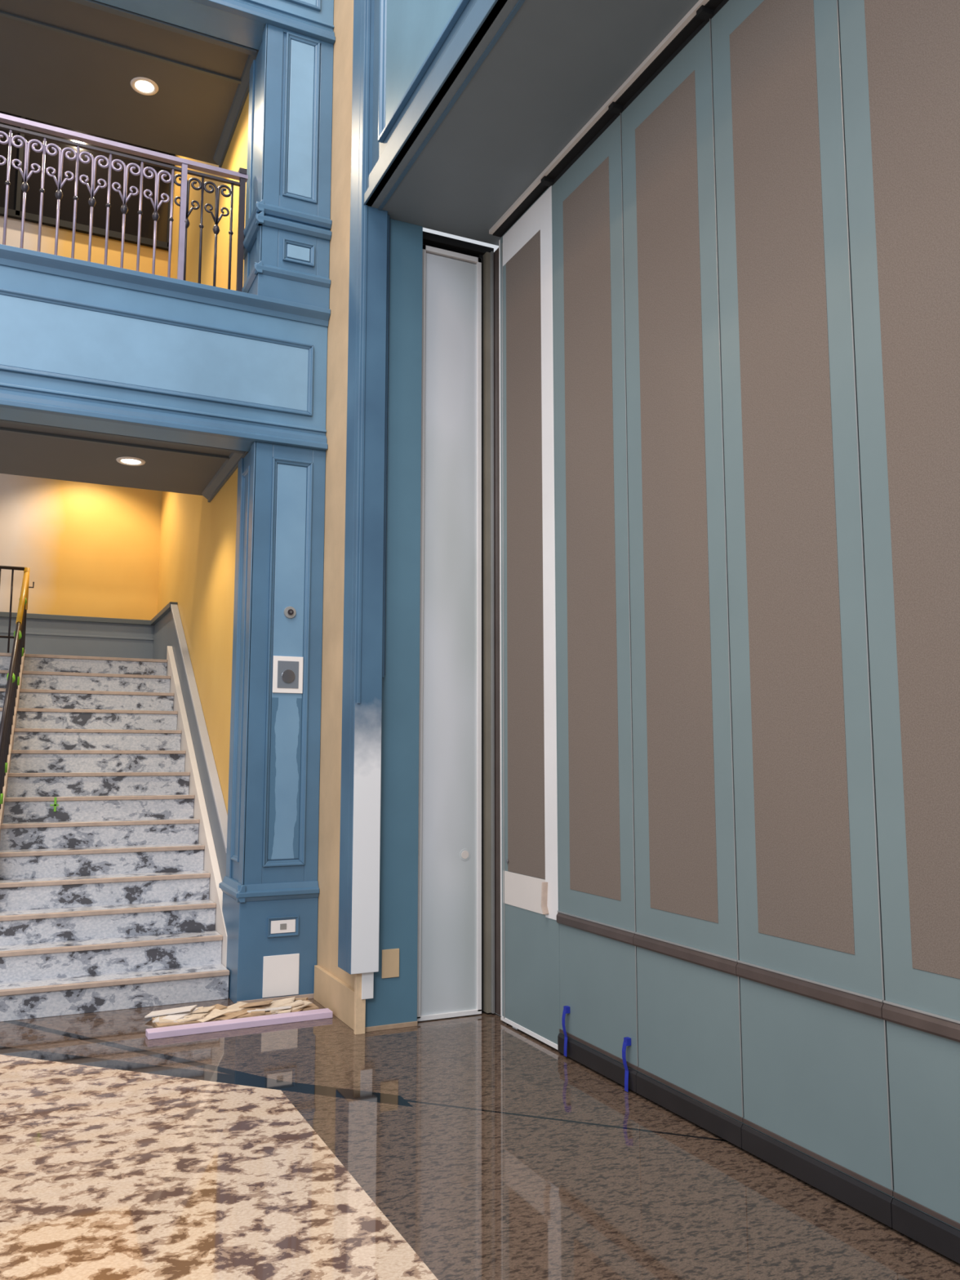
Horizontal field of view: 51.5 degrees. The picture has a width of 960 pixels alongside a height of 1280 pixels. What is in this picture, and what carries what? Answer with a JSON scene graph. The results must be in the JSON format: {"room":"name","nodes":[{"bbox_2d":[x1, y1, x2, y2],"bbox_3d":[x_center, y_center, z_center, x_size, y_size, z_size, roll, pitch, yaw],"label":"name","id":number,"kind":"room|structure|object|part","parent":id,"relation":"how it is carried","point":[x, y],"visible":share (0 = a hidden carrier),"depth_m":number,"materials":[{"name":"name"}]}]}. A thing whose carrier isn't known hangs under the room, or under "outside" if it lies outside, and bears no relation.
{"room":"building lobby","nodes":[
{"label":"building lobby","id":0,"kind":"room"},
{"bbox_2d":[0,164,174,620],"bbox_3d":[-5.973,-1.707,9.726,6.280,8.600,0.200,3,-8,-25],"label":"wall","id":1,"kind":"structure","parent":0,"point":[89,549],"depth_m":10.43,"materials":[{"name":"yellow paint"}]},
{"bbox_2d":[0,111,174,250],"bbox_3d":[-5.967,-5.229,10.005,5.570,1.500,0.060,3,-8,-25],"label":"window","id":2,"kind":"structure","parent":1,"relation":"in","point":[15,198],"depth_m":10.76,"materials":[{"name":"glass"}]},
{"bbox_2d":[0,601,227,967],"bbox_3d":[-5.139,0.852,7.170,5.879,2.909,4.549,3,-8,-25],"label":"trim","id":3,"kind":"structure","parent":1,"relation":"attached to","point":[162,637],"depth_m":8.97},
{"bbox_2d":[0,419,248,502],"bbox_3d":[-4.515,-1.757,6.154,5.880,0.910,1.630,3,-8,-25],"label":"ceiling","id":4,"kind":"structure","parent":0,"point":[26,449],"depth_m":7.09,"materials":[{"name":"beige paint"}]},
{"bbox_2d":[115,456,145,466],"bbox_3d":[-2.500,-1.278,7.128,0.200,0.010,0.200,3,-8,-25],"label":"recessed light","id":5,"kind":"object","parent":4,"relation":"in","point":[133,461],"visible":1,"depth_m":7.12,"materials":[{"name":"beige"}]},
{"bbox_2d":[0,0,258,168],"bbox_3d":[-4.515,-4.582,6.492,5.880,0.860,1.630,3,-8,-25],"label":"ceiling","id":6,"kind":"structure","parent":0,"point":[69,64],"depth_m":7.32,"materials":[{"name":"beige paint"}]},
{"bbox_2d":[130,76,158,95],"bbox_3d":[-2.505,-4.131,7.434,0.200,0.010,0.200,3,-8,-25],"label":"recessed light","id":7,"kind":"object","parent":6,"relation":"in","point":[144,86],"visible":1,"depth_m":7.43,"materials":[{"name":"beige"}]},
{"bbox_2d":[0,244,330,451],"bbox_3d":[-3.903,-1.854,5.343,6.288,0.950,0.350,3,-8,-25],"label":"fascia","id":8,"kind":"object","parent":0,"point":[85,345],"visible":0.99,"depth_m":6.11,"materials":[{"name":"blue paint"}]},
{"bbox_3d":[-4.220,-2.363,5.526,5.820,0.095,0.220,3,-8,-25],"label":"curb","id":9,"kind":"object","parent":8,"relation":"on","visible":0},
{"bbox_2d":[0,113,248,292],"bbox_3d":[-4.136,-2.888,5.617,5.605,0.970,0.060,3,-8,-25],"label":"balcony railing","id":10,"kind":"object","parent":9,"relation":"on","point":[241,175],"visible":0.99,"depth_m":6.50,"materials":[{"name":"metal"}]},
{"bbox_2d":[156,93,248,813],"bbox_3d":[-2.341,-1.803,8.926,0.400,8.600,4.360,3,-8,-25],"label":"wall","id":11,"kind":"structure","parent":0,"point":[197,547],"depth_m":8.03,"materials":[{"name":"yellow paint"}]},
{"bbox_2d":[94,0,335,49],"bbox_3d":[-3.903,-4.713,5.684,6.288,0.950,0.350,3,-8,-25],"label":"fascia","id":12,"kind":"object","parent":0,"point":[242,22],"visible":0.94,"depth_m":6.68,"materials":[{"name":"blue paint"}]},
{"bbox_2d":[363,0,505,205],"bbox_3d":[1.488,-4.900,2.564,0.950,3.960,8.280,3,-8,-25],"label":"wall","id":13,"kind":"structure","parent":0,"point":[418,44],"depth_m":5.26,"materials":[{"name":"paint"}]},
{"bbox_2d":[218,441,325,1004],"bbox_3d":[-1.334,0.488,6.400,0.508,3.450,0.545,3,-8,-25],"label":"pilaster","id":14,"kind":"object","parent":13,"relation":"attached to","point":[272,856],"visible":0.88,"depth_m":6.21,"materials":[{"name":"blue paint"}]},
{"bbox_2d":[262,953,299,997],"bbox_3d":[-1.199,2.022,6.001,0.220,0.240,0.006,3,-8,-25],"label":"access panel","id":15,"kind":"object","parent":14,"relation":"attached to","point":[280,972],"depth_m":6.00,"materials":[{"name":"white plastic"}]},
{"bbox_2d":[266,915,298,937],"bbox_3d":[-1.193,1.736,6.034,0.190,0.115,0.014,3,-8,-25],"label":"outlet plate","id":16,"kind":"object","parent":14,"relation":"attached to","point":[282,926],"visible":1,"depth_m":6.03,"materials":[{"name":"white plastic"}]},
{"bbox_2d":[272,655,302,693],"bbox_3d":[-1.202,0.217,6.235,0.190,0.230,0.019,3,-8,-25],"label":"control plate","id":17,"kind":"object","parent":14,"relation":"attached to","point":[287,671],"visible":1,"depth_m":6.23,"materials":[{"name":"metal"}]},
{"bbox_2d":[283,606,296,618],"bbox_3d":[-1.196,-0.175,6.280,0.080,0.080,0.028,3,-8,-25],"label":"switch","id":18,"kind":"object","parent":14,"relation":"attached to","point":[290,612],"visible":1,"depth_m":6.28,"materials":[{"name":"metal"}]},
{"bbox_2d":[241,23,333,309],"bbox_3d":[-1.334,-3.126,6.832,0.507,1.930,0.544,3,-8,-25],"label":"pilaster","id":19,"kind":"object","parent":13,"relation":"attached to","point":[287,233],"visible":0.93,"depth_m":6.64,"materials":[{"name":"blue paint"}]},
{"bbox_2d":[313,964,373,1035],"bbox_3d":[-0.799,1.980,5.691,0.095,0.320,0.875,3,-8,-25],"label":"baseboard","id":20,"kind":"structure","parent":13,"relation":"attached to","point":[347,1003],"depth_m":5.50,"materials":[{"name":"beige paint"}]},
{"bbox_2d":[337,0,389,974],"bbox_3d":[-0.647,-2.328,5.882,0.185,8.280,0.227,3,-8,-25],"label":"pillar","id":21,"kind":"structure","parent":13,"relation":"attached to","point":[365,542],"depth_m":5.59,"materials":[{"name":"paint"}]},
{"bbox_2d":[364,217,422,1032],"bbox_3d":[-0.489,-0.198,5.674,0.310,4.640,0.038,3,-8,-25],"label":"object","id":22,"kind":"structure","parent":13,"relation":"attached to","point":[393,1003],"depth_m":5.65,"materials":[{"name":"blue paint"}]},
{"bbox_2d":[417,232,500,1021],"bbox_3d":[-0.108,-0.179,5.846,0.523,4.633,0.250,3,-8,-25],"label":"door","id":23,"kind":"structure","parent":13,"relation":"in","point":[459,945],"depth_m":5.89,"materials":[{"name":"white metal"}]},
{"bbox_3d":[-0.108,-0.179,5.846,0.523,4.633,0.250,3,-8,-25],"label":"pocket panel","id":24,"kind":"part","parent":23,"relation":"part of","materials":[{"name":"metal"}]},
{"bbox_2d":[0,997,959,1279],"bbox_3d":[-2.373,1.885,2.711,8.200,0.200,15.300,3,-8,-25],"label":"floor","id":25,"kind":"structure","parent":0,"point":[472,1147],"depth_m":3.50,"materials":[{"name":"stone"}]},
{"bbox_2d":[0,653,229,1022],"bbox_3d":[-3.832,1.189,7.666,2.898,2.360,4.666,3,-8,-25],"label":"staircase","id":26,"kind":"structure","parent":25,"relation":"on","point":[105,904],"depth_m":6.79,"materials":[{"name":"stone"}]},
{"bbox_2d":[0,564,34,839],"bbox_3d":[-4.080,0.509,7.154,1.546,2.663,2.659,3,-8,-25],"label":"stair railing","id":27,"kind":"object","parent":26,"relation":"on","point":[14,677],"visible":1,"depth_m":7.62,"materials":[{"name":"metal"}]},
{"bbox_2d":[49,797,58,811],"bbox_3d":[-3.026,1.169,7.080,0.055,0.100,0.004,3,-8,-25],"label":"tape","id":28,"kind":"object","parent":26,"relation":"attached to","point":[55,804],"visible":1,"depth_m":7.08,"materials":[{"name":"green plastic"}]},
{"bbox_2d":[144,996,318,1027],"bbox_3d":[-1.407,2.106,5.673,0.942,0.064,0.370,3,-8,-25],"label":"scraps","id":29,"kind":"object","parent":25,"relation":"on","point":[188,1015],"visible":0.98,"depth_m":5.62,"materials":[{"name":"cardboard"}]},
{"bbox_2d":[145,1008,333,1039],"bbox_3d":[-1.298,2.093,5.437,1.000,0.035,0.090,3,-8,-26],"label":"strip","id":30,"kind":"object","parent":25,"relation":"on","point":[326,1013],"visible":1,"depth_m":5.40,"materials":[{"name":"pink plastic"}]},
{"bbox_2d":[316,0,355,988],"bbox_3d":[-0.797,-2.090,6.521,0.300,8.600,1.340,3,-8,-25],"label":"wall return","id":31,"kind":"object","parent":25,"relation":"on","point":[330,782],"depth_m":6.26,"materials":[{"name":"beige paint"}]},
{"bbox_2d":[498,185,559,1049],"bbox_3d":[0.269,-0.203,5.513,0.096,4.588,0.652,3,-8,-25],"label":"partition panel","id":32,"kind":"object","parent":25,"relation":"on","point":[530,969],"visible":0.96,"depth_m":5.47,"materials":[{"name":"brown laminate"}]},
{"bbox_2d":[551,112,639,1092],"bbox_3d":[0.564,-0.280,4.917,0.076,4.600,0.682,3,-8,-25],"label":"partition panel","id":33,"kind":"object","parent":25,"relation":"on","point":[596,916],"visible":0.96,"depth_m":4.87,"materials":[{"name":"teal laminate"}]},
{"bbox_2d":[561,1005,569,1056],"bbox_3d":[0.423,1.912,4.869,0.027,0.230,0.041,3,-8,-25],"label":"tape","id":34,"kind":"object","parent":33,"relation":"attached to","point":[566,1008],"visible":1,"depth_m":4.87,"materials":[{"name":"blue plastic"}]},
{"bbox_2d":[622,1036,631,1092],"bbox_3d":[0.650,1.871,4.391,0.027,0.222,0.041,3,-8,-25],"label":"tape","id":35,"kind":"object","parent":33,"relation":"attached to","point":[627,1041],"visible":1,"depth_m":4.39,"materials":[{"name":"blue plastic"}]},
{"bbox_2d":[621,18,744,1148],"bbox_3d":[0.858,-0.354,4.300,0.076,4.600,0.687,3,-8,-25],"label":"partition panel","id":36,"kind":"object","parent":25,"relation":"on","point":[686,938],"visible":0.94,"depth_m":4.24,"materials":[{"name":"teal laminate"}]},
{"bbox_2d":[711,0,894,1227],"bbox_3d":[1.155,-0.429,3.676,0.076,4.600,0.697,3,-8,-25],"label":"partition panel","id":37,"kind":"object","parent":25,"relation":"on","point":[810,968],"visible":0.95,"depth_m":3.60,"materials":[{"name":"teal laminate"}]},
{"bbox_2d":[838,0,959,1263],"bbox_3d":[1.454,-0.504,3.047,0.076,4.600,0.697,3,-8,-25],"label":"partition panel","id":38,"kind":"object","parent":25,"relation":"on","point":[900,59],"visible":1,"depth_m":3.13,"materials":[{"name":"teal laminate"}]},
{"bbox_2d":[365,0,698,245],"bbox_3d":[1.488,-2.940,2.330,0.930,0.028,8.280,3,-8,-25],"label":"ceiling soffit","id":39,"kind":"structure","parent":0,"point":[542,69],"depth_m":4.87,"materials":[{"name":"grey paint"}]},
{"bbox_2d":[422,231,493,254],"bbox_3d":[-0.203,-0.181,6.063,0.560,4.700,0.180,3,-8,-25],"label":"door track","id":40,"kind":"object","parent":39,"relation":"attached to","point":[492,249],"depth_m":6.28,"materials":[{"name":"silver metal"}]},
{"bbox_2d":[488,0,723,237],"bbox_3d":[1.822,-2.893,2.461,0.110,0.050,8.040,3,-8,-25],"label":"track","id":41,"kind":"object","parent":39,"relation":"attached to","point":[703,10],"visible":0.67,"depth_m":4.86,"materials":[{"name":"grey metal"}]}
]}

